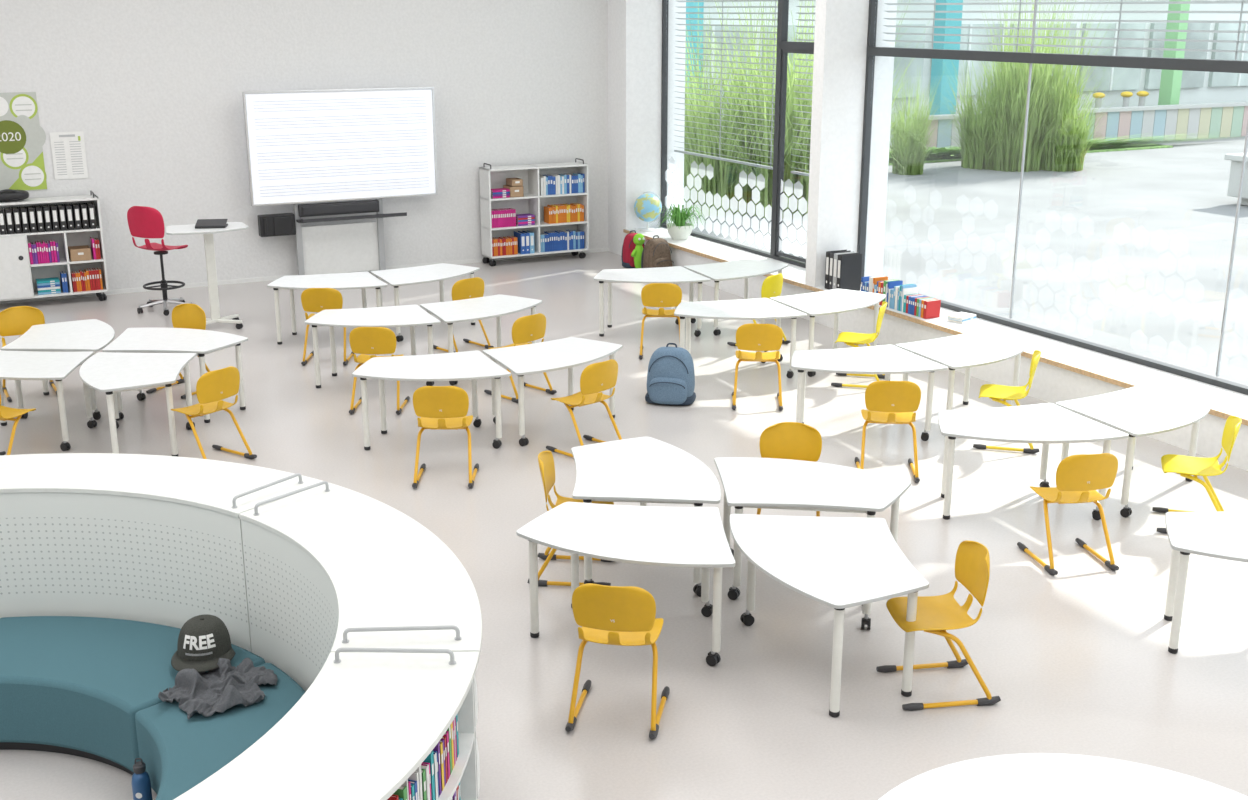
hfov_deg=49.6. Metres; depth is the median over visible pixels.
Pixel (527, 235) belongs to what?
binder
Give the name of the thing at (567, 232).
book
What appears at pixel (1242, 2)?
blind
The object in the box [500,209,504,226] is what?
book
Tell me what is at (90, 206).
binder
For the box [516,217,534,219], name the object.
book
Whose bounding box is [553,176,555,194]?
book
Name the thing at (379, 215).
tray
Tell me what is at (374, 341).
chair
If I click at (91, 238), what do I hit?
book
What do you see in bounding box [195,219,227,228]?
laptop
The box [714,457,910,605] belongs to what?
table
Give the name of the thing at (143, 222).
swivel chair
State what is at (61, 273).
book
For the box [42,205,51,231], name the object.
binder
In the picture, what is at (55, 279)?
book
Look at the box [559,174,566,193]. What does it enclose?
book
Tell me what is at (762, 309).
table
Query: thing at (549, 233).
book
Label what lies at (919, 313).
book
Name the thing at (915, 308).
book
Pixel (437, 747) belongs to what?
book
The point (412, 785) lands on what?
book
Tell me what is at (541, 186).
book
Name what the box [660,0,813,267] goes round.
window
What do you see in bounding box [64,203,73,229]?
binder
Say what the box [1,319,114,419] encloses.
table
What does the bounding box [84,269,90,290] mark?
book
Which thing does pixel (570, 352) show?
table
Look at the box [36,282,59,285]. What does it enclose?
book
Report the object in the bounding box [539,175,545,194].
book
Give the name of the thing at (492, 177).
bookshelf
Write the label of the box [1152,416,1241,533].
chair
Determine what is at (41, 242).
book
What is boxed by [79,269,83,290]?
book
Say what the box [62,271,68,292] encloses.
book
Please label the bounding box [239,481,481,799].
bookcase
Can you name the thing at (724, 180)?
ornamental grass
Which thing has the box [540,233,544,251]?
book
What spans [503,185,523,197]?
storage box
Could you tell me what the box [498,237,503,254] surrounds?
book
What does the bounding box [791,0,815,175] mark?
blind
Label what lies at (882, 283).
book
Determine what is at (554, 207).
book
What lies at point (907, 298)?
book
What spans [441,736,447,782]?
book
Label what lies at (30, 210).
binder
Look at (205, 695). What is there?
jacket
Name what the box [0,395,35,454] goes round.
chair
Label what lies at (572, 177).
book
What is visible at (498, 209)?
book
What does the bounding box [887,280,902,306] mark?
book
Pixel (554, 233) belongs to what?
book
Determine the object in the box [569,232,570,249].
book
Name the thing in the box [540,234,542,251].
book
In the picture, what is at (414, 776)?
book
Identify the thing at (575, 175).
book
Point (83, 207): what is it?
binder
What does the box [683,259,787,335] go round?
table
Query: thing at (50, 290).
book
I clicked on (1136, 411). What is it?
table
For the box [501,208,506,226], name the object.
book
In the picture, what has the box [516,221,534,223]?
book
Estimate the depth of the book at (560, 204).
21.18 m
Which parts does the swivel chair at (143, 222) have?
backrest, arm, seat, arm, arm, arm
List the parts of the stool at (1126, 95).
seat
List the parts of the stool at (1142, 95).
seat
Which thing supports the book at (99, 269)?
in the cabinet
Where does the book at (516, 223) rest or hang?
in the bookshelf at (492, 177)
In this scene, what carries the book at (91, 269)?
in the cabinet
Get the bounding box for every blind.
[674,0,789,169]
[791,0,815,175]
[883,0,1247,60]
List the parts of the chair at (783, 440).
backrest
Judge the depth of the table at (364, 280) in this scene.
15.96 m
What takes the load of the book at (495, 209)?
in the bookshelf at (492, 177)
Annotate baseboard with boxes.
[0,248,608,303]
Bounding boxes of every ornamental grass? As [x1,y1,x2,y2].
[684,0,942,218]
[889,0,1123,174]
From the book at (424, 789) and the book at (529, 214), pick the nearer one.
the book at (424, 789)
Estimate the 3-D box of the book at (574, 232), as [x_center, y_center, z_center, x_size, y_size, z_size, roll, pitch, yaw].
[-0.828,-2.554,21.462,0.040,0.290,0.201,-8,18,-26]
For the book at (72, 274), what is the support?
in the cabinet
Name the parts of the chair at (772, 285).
backrest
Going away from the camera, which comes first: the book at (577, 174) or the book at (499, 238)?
the book at (499, 238)
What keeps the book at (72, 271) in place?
in the cabinet
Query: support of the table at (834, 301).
on the floor
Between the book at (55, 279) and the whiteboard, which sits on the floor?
the whiteboard
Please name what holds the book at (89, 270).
in the cabinet
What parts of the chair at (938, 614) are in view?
leg, seat, leg, backrest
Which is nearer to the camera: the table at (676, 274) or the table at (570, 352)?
the table at (570, 352)
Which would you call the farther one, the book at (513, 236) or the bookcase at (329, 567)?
the book at (513, 236)
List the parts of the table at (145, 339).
leg, frame, leg, leg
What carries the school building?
on the plaza
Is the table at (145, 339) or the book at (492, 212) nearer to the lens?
the table at (145, 339)
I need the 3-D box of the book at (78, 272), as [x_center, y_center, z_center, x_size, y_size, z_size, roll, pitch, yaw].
[-7.370,-1.610,18.265,0.029,0.250,0.201,-8,18,-26]
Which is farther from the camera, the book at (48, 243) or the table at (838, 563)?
the book at (48, 243)
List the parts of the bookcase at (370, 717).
handle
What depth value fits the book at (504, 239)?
20.86 m
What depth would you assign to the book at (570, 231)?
21.36 m
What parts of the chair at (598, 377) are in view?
leg, seat, backrest, leg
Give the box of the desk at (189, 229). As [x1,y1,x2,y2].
[166,222,248,328]
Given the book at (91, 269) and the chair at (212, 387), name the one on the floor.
the chair at (212, 387)
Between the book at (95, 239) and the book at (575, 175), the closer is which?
the book at (95, 239)
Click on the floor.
(1077, 659)
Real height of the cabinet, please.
1.469 m
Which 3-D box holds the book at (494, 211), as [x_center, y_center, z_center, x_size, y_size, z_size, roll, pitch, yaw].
[-2.022,-2.791,20.760,0.035,0.260,0.201,-8,18,-26]
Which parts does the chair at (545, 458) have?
backrest, leg, leg, seat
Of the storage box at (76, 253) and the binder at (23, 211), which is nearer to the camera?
the binder at (23, 211)
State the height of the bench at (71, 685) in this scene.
0.450 m
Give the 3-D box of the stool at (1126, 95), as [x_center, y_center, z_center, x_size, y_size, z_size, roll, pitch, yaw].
[15.990,-9.116,43.113,0.400,1.445,0.400,-8,18,-26]
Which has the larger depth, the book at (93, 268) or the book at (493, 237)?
the book at (493, 237)
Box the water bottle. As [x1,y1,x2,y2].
[131,758,152,799]
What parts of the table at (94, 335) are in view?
leg, leg, frame, leg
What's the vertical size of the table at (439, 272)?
0.720 m
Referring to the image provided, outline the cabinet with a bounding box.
[0,191,108,300]
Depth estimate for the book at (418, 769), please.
5.08 m
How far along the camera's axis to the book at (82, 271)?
18.20 m
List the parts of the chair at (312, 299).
leg, seat, backrest, leg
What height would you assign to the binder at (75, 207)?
0.320 m
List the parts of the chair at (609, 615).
leg, backrest, seat, leg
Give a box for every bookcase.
[0,453,321,651]
[173,648,479,799]
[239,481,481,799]
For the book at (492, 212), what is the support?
in the bookshelf at (492, 177)
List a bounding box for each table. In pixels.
[0,350,96,450]
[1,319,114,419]
[79,352,196,456]
[102,327,247,422]
[267,271,387,344]
[305,304,440,387]
[352,350,510,449]
[370,263,479,341]
[420,294,541,384]
[483,337,621,445]
[516,502,734,666]
[571,437,720,596]
[594,266,710,336]
[674,298,806,377]
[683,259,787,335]
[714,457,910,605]
[730,514,928,717]
[770,289,885,376]
[791,345,947,440]
[878,753,1247,799]
[896,332,1028,409]
[938,403,1128,519]
[1055,386,1211,517]
[1164,511,1247,653]
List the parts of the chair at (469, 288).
leg, backrest, leg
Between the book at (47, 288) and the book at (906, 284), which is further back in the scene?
the book at (47, 288)
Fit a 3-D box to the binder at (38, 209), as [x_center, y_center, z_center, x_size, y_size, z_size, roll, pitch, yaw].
[-7.732,-2.399,17.854,0.072,0.320,0.285,-8,18,-26]
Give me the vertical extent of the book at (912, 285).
0.300 m
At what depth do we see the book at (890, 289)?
15.76 m
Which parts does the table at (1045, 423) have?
leg, leg, leg, leg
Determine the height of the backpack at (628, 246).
0.560 m
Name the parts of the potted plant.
pot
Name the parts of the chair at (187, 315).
leg, backrest, leg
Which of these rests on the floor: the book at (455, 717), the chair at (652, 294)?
the chair at (652, 294)
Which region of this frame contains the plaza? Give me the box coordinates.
[689,136,1247,385]
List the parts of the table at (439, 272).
leg, leg, leg, leg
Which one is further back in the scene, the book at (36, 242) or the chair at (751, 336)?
the book at (36, 242)
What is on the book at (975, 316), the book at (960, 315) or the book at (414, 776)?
the book at (960, 315)
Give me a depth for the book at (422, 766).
5.16 m
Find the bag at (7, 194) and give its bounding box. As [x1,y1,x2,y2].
[0,189,28,201]
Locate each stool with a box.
[1093,92,1104,107]
[1120,91,1132,106]
[1136,91,1148,105]
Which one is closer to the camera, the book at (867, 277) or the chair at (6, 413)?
the chair at (6, 413)
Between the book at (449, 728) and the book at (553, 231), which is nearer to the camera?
the book at (449, 728)
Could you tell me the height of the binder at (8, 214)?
0.320 m
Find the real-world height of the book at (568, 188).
0.290 m
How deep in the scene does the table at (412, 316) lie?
14.09 m
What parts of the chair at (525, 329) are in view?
leg, seat, backrest, leg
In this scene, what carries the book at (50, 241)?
in the cabinet
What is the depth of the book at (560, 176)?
21.04 m
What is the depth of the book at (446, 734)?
5.40 m
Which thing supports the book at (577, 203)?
in the bookshelf at (492, 177)
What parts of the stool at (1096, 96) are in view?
seat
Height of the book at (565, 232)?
0.270 m
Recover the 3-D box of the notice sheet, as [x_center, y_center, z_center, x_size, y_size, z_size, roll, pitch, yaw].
[-7.442,-3.280,18.107,0.420,0.620,0.008,-8,18,-26]
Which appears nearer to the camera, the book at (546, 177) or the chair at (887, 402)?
the chair at (887, 402)
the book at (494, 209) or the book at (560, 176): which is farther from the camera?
the book at (560, 176)
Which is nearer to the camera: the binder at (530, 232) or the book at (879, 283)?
the book at (879, 283)
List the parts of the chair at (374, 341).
leg, backrest, seat, leg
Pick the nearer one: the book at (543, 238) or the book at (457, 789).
the book at (457, 789)
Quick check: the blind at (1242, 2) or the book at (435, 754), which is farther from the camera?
the blind at (1242, 2)
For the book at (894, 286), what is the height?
0.270 m
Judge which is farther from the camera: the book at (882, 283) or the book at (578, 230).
the book at (578, 230)
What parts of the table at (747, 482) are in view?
leg, leg, frame, leg, leg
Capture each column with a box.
[685,0,703,107]
[929,0,962,114]
[1158,0,1189,104]
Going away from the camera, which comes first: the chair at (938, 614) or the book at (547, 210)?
the chair at (938, 614)
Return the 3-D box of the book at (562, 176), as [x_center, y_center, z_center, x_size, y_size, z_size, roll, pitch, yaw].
[-0.995,-3.373,21.137,0.030,0.270,0.201,-8,18,-26]
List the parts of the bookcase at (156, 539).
panel, handle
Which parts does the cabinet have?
door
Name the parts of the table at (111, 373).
leg, leg, frame, leg, leg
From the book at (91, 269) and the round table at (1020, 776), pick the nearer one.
the round table at (1020, 776)
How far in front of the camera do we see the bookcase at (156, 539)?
7.71 m
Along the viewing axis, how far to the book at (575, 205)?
21.28 m
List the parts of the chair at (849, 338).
seat, leg, leg, backrest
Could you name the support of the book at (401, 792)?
in the bookcase at (370, 717)
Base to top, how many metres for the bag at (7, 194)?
0.167 m
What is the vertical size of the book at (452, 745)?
0.230 m
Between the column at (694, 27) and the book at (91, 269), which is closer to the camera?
the book at (91, 269)
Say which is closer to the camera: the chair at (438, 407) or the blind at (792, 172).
the chair at (438, 407)
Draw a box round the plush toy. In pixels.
[631,233,644,267]
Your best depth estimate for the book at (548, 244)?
21.19 m
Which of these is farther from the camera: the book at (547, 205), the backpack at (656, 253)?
the book at (547, 205)
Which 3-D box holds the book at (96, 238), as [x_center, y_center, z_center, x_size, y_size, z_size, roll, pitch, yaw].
[-7.115,-2.052,18.272,0.022,0.260,0.201,-8,18,-26]
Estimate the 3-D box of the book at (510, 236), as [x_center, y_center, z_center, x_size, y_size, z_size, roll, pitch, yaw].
[-1.733,-2.412,21.023,0.035,0.260,0.201,-8,18,-26]
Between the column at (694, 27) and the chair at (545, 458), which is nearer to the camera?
the chair at (545, 458)
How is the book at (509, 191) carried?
on the book at (509, 193)
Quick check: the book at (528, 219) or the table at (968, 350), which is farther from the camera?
the book at (528, 219)
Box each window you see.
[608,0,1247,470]
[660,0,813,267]
[857,0,1247,394]
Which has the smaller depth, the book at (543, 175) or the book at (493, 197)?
the book at (493, 197)
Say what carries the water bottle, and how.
on the floor
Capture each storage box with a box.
[68,245,91,261]
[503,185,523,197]
[506,178,522,185]
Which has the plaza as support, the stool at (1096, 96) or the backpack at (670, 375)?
the stool at (1096, 96)
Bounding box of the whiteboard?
[242,87,437,274]
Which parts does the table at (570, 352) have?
leg, leg, leg, leg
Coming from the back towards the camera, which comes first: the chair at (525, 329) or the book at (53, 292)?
the book at (53, 292)
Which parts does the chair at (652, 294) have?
leg, seat, backrest, leg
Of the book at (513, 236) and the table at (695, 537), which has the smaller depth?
the table at (695, 537)
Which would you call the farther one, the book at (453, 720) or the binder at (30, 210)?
the binder at (30, 210)
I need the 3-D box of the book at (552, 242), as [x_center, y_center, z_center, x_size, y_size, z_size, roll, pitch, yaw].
[-1.169,-2.506,21.295,0.035,0.290,0.201,-8,18,-26]
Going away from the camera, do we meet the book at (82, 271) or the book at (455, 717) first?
the book at (455, 717)
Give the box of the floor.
[0,251,1247,799]
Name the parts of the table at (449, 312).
leg, leg, leg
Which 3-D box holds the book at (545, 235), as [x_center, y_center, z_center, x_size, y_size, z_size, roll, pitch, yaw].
[-1.270,-2.482,21.248,0.040,0.270,0.201,-8,18,-26]
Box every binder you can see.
[0,208,5,234]
[4,208,13,233]
[12,207,21,233]
[19,207,28,232]
[27,206,36,232]
[34,205,44,231]
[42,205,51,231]
[49,205,59,230]
[56,204,66,230]
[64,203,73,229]
[71,203,81,229]
[79,203,88,228]
[86,202,95,228]
[514,231,524,253]
[522,231,529,253]
[525,230,533,253]
[825,250,846,288]
[828,251,850,289]
[832,252,854,288]
[836,253,861,290]
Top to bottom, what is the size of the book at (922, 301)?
0.200 m
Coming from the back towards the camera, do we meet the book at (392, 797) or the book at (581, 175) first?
the book at (581, 175)
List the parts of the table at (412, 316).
leg, leg, leg, leg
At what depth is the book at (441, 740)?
5.35 m
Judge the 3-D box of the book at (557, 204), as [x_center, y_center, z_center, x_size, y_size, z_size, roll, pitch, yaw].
[-1.016,-2.938,21.252,0.035,0.270,0.201,-8,18,-26]
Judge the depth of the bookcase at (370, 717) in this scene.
5.10 m
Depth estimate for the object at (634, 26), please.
16.79 m
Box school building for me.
[703,0,1247,144]
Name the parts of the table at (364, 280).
leg, leg, leg, leg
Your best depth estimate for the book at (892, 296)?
15.74 m
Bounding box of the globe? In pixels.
[634,192,661,231]
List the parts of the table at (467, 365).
leg, leg, leg, leg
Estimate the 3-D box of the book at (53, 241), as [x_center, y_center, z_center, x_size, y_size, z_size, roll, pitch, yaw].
[-7.608,-1.992,18.029,0.035,0.280,0.201,-8,18,-26]
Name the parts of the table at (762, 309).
leg, leg, leg, leg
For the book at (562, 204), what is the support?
in the bookshelf at (492, 177)
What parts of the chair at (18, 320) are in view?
leg, seat, backrest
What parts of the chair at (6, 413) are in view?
leg, seat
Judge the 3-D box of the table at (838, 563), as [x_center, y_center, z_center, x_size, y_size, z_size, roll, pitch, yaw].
[1.178,1.266,8.019,1.115,0.720,1.338,1,16,4]
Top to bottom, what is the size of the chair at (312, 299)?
0.874 m
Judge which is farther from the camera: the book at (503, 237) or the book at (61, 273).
the book at (503, 237)
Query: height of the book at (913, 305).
0.200 m
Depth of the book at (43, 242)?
17.89 m
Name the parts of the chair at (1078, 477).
leg, seat, backrest, leg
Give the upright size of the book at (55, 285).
0.030 m
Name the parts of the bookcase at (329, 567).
panel, handle, handle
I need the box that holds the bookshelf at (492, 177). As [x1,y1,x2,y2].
[479,158,588,265]
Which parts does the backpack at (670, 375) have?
panel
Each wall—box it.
[0,0,607,289]
[917,101,1247,148]
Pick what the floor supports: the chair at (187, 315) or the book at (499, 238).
the chair at (187, 315)
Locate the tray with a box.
[296,212,406,222]
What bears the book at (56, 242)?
in the cabinet
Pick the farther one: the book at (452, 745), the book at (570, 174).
the book at (570, 174)
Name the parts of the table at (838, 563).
leg, leg, leg, leg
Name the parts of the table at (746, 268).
leg, leg, leg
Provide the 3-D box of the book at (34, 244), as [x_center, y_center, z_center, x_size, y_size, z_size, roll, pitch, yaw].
[-7.819,-1.952,17.928,0.035,0.260,0.201,-8,18,-26]
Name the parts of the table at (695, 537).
leg, leg, leg, leg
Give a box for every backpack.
[622,230,644,267]
[641,235,672,267]
[645,343,695,404]
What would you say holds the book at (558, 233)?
in the bookshelf at (492, 177)
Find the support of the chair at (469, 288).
on the floor
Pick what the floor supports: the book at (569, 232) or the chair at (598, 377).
the chair at (598, 377)
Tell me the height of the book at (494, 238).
0.260 m
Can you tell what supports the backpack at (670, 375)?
on the floor
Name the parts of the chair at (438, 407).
leg, backrest, seat, leg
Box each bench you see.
[0,616,265,774]
[135,663,304,799]
[1224,153,1247,205]
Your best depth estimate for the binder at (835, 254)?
16.69 m
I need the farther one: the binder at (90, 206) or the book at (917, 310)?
the binder at (90, 206)
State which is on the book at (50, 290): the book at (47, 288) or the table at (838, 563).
the book at (47, 288)
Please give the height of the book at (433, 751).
0.200 m
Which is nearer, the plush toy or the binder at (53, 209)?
the binder at (53, 209)
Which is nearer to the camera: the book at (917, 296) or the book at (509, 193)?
the book at (917, 296)
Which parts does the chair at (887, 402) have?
leg, seat, backrest, leg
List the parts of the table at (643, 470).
leg, frame, leg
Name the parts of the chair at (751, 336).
leg, seat, backrest, leg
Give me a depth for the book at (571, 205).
21.25 m
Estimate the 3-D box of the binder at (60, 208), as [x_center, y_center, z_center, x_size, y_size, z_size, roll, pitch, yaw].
[-7.487,-2.434,17.974,0.072,0.320,0.285,-8,18,-26]
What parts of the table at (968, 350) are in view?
leg, leg, leg, leg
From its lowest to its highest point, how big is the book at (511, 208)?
0.260 m
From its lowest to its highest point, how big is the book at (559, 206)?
0.270 m
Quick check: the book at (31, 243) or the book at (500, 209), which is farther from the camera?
the book at (500, 209)
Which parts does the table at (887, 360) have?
leg, leg, leg, leg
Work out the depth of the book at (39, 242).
17.87 m
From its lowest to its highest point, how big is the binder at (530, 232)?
0.320 m
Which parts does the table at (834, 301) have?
leg, leg, leg, leg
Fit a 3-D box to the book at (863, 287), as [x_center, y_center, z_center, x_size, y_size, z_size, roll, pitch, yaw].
[2.964,-1.323,16.259,0.201,0.220,0.045,-8,18,-26]
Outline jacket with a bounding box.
[157,659,277,719]
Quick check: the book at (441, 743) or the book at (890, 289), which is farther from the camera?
the book at (890, 289)
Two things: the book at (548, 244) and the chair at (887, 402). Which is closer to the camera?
the chair at (887, 402)
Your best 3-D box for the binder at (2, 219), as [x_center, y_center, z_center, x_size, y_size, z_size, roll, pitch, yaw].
[-8.142,-2.341,17.653,0.072,0.320,0.285,-8,18,-26]
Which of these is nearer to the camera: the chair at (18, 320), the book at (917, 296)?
the chair at (18, 320)
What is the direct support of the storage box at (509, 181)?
on the storage box at (515, 191)
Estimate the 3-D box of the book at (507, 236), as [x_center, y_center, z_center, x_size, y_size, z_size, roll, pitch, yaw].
[-1.763,-2.407,21.008,0.029,0.260,0.201,-8,18,-26]
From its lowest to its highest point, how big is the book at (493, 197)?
0.030 m
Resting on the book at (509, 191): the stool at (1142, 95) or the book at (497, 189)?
the book at (497, 189)
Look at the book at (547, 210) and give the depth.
21.12 m
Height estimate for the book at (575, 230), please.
0.270 m
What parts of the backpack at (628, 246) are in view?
panel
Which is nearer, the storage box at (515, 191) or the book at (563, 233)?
the storage box at (515, 191)
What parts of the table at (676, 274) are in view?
leg, leg, leg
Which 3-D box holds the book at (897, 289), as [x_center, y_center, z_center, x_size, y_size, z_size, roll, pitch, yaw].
[3.249,-1.192,15.716,0.201,0.270,0.045,-8,18,-26]
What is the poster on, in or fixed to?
attached to the wall at (154, 89)
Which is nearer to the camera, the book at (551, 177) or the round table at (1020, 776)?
the round table at (1020, 776)
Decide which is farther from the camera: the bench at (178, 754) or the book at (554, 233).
the book at (554, 233)
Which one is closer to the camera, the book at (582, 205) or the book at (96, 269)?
the book at (96, 269)
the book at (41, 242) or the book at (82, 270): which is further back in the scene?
the book at (82, 270)
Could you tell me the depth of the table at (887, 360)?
12.33 m
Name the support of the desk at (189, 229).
on the floor
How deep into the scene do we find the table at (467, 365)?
12.10 m
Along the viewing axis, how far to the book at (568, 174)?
21.09 m
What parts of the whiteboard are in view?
post, frame, panel, panel, post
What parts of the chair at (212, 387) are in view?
leg, seat, backrest, leg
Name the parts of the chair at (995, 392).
seat, leg, backrest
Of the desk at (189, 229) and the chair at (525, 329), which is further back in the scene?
the desk at (189, 229)
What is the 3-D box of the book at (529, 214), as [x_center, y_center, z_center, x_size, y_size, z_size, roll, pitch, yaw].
[-1.554,-2.863,20.987,0.280,0.030,0.201,-8,18,-26]
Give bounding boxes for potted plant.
[654,204,705,239]
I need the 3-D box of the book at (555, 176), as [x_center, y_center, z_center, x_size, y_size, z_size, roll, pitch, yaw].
[-1.094,-3.369,21.086,0.030,0.290,0.201,-8,18,-26]
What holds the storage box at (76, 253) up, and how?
on the cabinet
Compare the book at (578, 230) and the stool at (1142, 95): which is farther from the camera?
the stool at (1142, 95)
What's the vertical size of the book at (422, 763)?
0.200 m
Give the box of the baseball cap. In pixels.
[171,614,235,672]
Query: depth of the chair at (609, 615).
7.27 m
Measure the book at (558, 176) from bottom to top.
0.290 m
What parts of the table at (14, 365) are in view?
leg, leg, leg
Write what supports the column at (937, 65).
on the plaza
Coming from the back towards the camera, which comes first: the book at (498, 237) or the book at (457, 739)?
the book at (498, 237)
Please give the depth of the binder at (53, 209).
17.82 m
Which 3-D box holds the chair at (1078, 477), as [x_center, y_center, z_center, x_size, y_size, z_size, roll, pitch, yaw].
[3.188,0.730,9.602,0.510,0.874,0.575,-3,16,-10]
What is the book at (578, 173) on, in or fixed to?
in the bookshelf at (492, 177)
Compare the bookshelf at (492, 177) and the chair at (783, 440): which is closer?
the chair at (783, 440)
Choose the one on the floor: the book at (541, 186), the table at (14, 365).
the table at (14, 365)
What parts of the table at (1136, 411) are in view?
leg, leg, leg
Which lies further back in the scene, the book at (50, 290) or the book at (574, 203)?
the book at (574, 203)
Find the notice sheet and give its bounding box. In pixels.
[50,131,87,179]
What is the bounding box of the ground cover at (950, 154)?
[888,131,1236,164]
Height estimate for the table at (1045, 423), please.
0.720 m
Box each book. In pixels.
[27,241,32,263]
[31,243,34,263]
[32,243,37,263]
[35,241,40,263]
[36,277,59,283]
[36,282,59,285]
[36,284,59,287]
[37,240,42,263]
[37,286,59,289]
[37,289,60,292]
[37,291,60,294]
[41,242,44,262]
[42,240,46,262]
[45,242,49,262]
[46,241,51,262]
[49,240,54,262]
[51,240,57,261]
[55,241,59,261]
[60,272,65,292]
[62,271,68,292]
[70,271,74,291]
[72,271,76,291]
[74,271,79,291]
[77,271,81,290]
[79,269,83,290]
[82,270,87,290]
[82,271,85,290]
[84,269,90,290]
[88,268,92,289]
[90,237,95,259]
[90,268,95,289]
[93,268,97,289]
[94,238,98,258]
[95,268,100,289]
[96,238,100,258]
[98,268,102,289]
[387,794,398,799]
[393,786,407,799]
[401,779,408,799]
[408,771,419,799]
[408,780,417,799]
[408,781,410,799]
[411,784,414,799]
[415,765,422,799]
[421,762,431,799]
[421,764,429,799]
[421,769,426,799]
[423,750,435,799]
[433,741,441,794]
[433,751,438,796]
[433,752,438,799]
[440,739,445,784]
[440,742,444,790]
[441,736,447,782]
[443,731,449,778]
[447,725,451,774]
[451,722,453,769]
[453,720,454,765]
[454,718,455,762]
[455,717,456,760]
[456,713,458,757]
[456,785,458,799]
[491,188,509,191]
[491,191,509,193]
[491,193,509,195]
[491,195,509,198]
[491,209,495,227]
[491,210,493,227]
[492,238,495,255]
[492,240,493,255]
[493,237,499,255]
[494,209,498,227]
[494,238,497,255]
[495,209,500,227]
[498,209,502,226]
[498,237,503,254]
[499,237,505,254]
[499,238,501,255]
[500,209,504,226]
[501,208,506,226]
[503,237,507,254]
[504,208,510,226]
[504,236,510,254]
[505,209,508,226]
[507,208,512,226]
[507,236,513,254]
[508,237,511,254]
[510,236,515,253]
[511,208,515,225]
[513,236,517,253]
[516,213,534,217]
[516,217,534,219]
[516,219,534,221]
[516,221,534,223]
[516,223,534,225]
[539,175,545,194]
[539,177,543,194]
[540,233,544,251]
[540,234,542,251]
[541,233,546,251]
[543,175,549,194]
[544,206,550,223]
[544,231,550,250]
[544,233,549,251]
[546,177,547,194]
[547,205,553,222]
[547,231,553,250]
[548,175,552,194]
[550,174,557,193]
[550,231,555,250]
[552,204,557,222]
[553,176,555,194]
[553,231,557,250]
[554,174,559,193]
[554,204,560,222]
[554,207,555,222]
[555,231,561,250]
[557,204,562,222]
[557,230,564,249]
[558,233,559,250]
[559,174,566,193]
[560,176,561,193]
[560,204,564,222]
[562,176,563,193]
[562,204,566,222]
[562,230,568,249]
[564,174,569,193]
[564,204,569,221]
[565,232,566,249]
[566,203,571,221]
[566,230,572,249]
[568,174,570,192]
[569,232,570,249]
[570,174,575,192]
[570,203,577,221]
[570,229,575,248]
[571,175,573,192]
[571,205,573,221]
[573,173,580,192]
[574,203,579,221]
[574,230,579,248]
[575,175,577,192]
[575,230,581,248]
[576,232,577,248]
[577,203,581,220]
[578,173,584,192]
[578,230,584,248]
[581,175,582,192]
[582,205,583,220]
[861,276,871,290]
[862,281,868,291]
[869,275,882,291]
[871,276,885,292]
[873,276,887,292]
[878,281,883,304]
[880,282,883,305]
[883,279,899,301]
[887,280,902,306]
[889,289,893,307]
[891,290,893,308]
[893,286,896,308]
[894,286,899,309]
[898,284,911,310]
[900,284,916,310]
[901,287,917,311]
[903,293,917,312]
[906,294,920,312]
[908,295,922,313]
[910,296,921,314]
[912,296,926,314]
[914,297,928,315]
[916,297,930,315]
[918,298,934,316]
[920,298,935,317]
[923,299,940,318]
[947,312,975,319]
[947,316,975,321]
[947,318,975,323]
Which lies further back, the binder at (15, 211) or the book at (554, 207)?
the book at (554, 207)
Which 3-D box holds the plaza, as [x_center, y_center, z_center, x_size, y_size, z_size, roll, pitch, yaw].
[29.189,-6.520,36.960,64.100,0.130,80.000,-8,18,-26]
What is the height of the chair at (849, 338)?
0.874 m
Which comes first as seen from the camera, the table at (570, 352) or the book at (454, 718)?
the book at (454, 718)
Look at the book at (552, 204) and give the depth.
21.13 m
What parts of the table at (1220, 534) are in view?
leg, leg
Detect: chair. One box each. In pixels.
[0,306,56,401]
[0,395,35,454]
[127,206,192,315]
[146,303,209,398]
[171,366,256,458]
[301,288,354,364]
[349,327,409,414]
[412,386,478,487]
[433,277,493,351]
[484,313,556,402]
[527,450,613,585]
[546,359,621,456]
[565,583,669,738]
[639,283,681,358]
[727,273,790,351]
[732,323,782,410]
[756,422,821,516]
[831,301,886,387]
[855,380,920,482]
[876,540,1000,710]
[973,350,1040,453]
[1017,453,1118,574]
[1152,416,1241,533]
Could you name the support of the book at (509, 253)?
in the bookshelf at (492, 177)
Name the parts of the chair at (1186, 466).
seat, leg, leg, backrest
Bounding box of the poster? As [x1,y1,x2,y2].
[0,92,46,190]
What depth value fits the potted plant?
20.40 m
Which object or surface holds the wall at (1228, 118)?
on the plaza
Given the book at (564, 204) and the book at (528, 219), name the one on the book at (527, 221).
the book at (528, 219)
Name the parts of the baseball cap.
crown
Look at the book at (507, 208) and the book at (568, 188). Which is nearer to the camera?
the book at (507, 208)
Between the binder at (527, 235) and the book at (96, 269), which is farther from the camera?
the binder at (527, 235)
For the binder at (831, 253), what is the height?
0.464 m

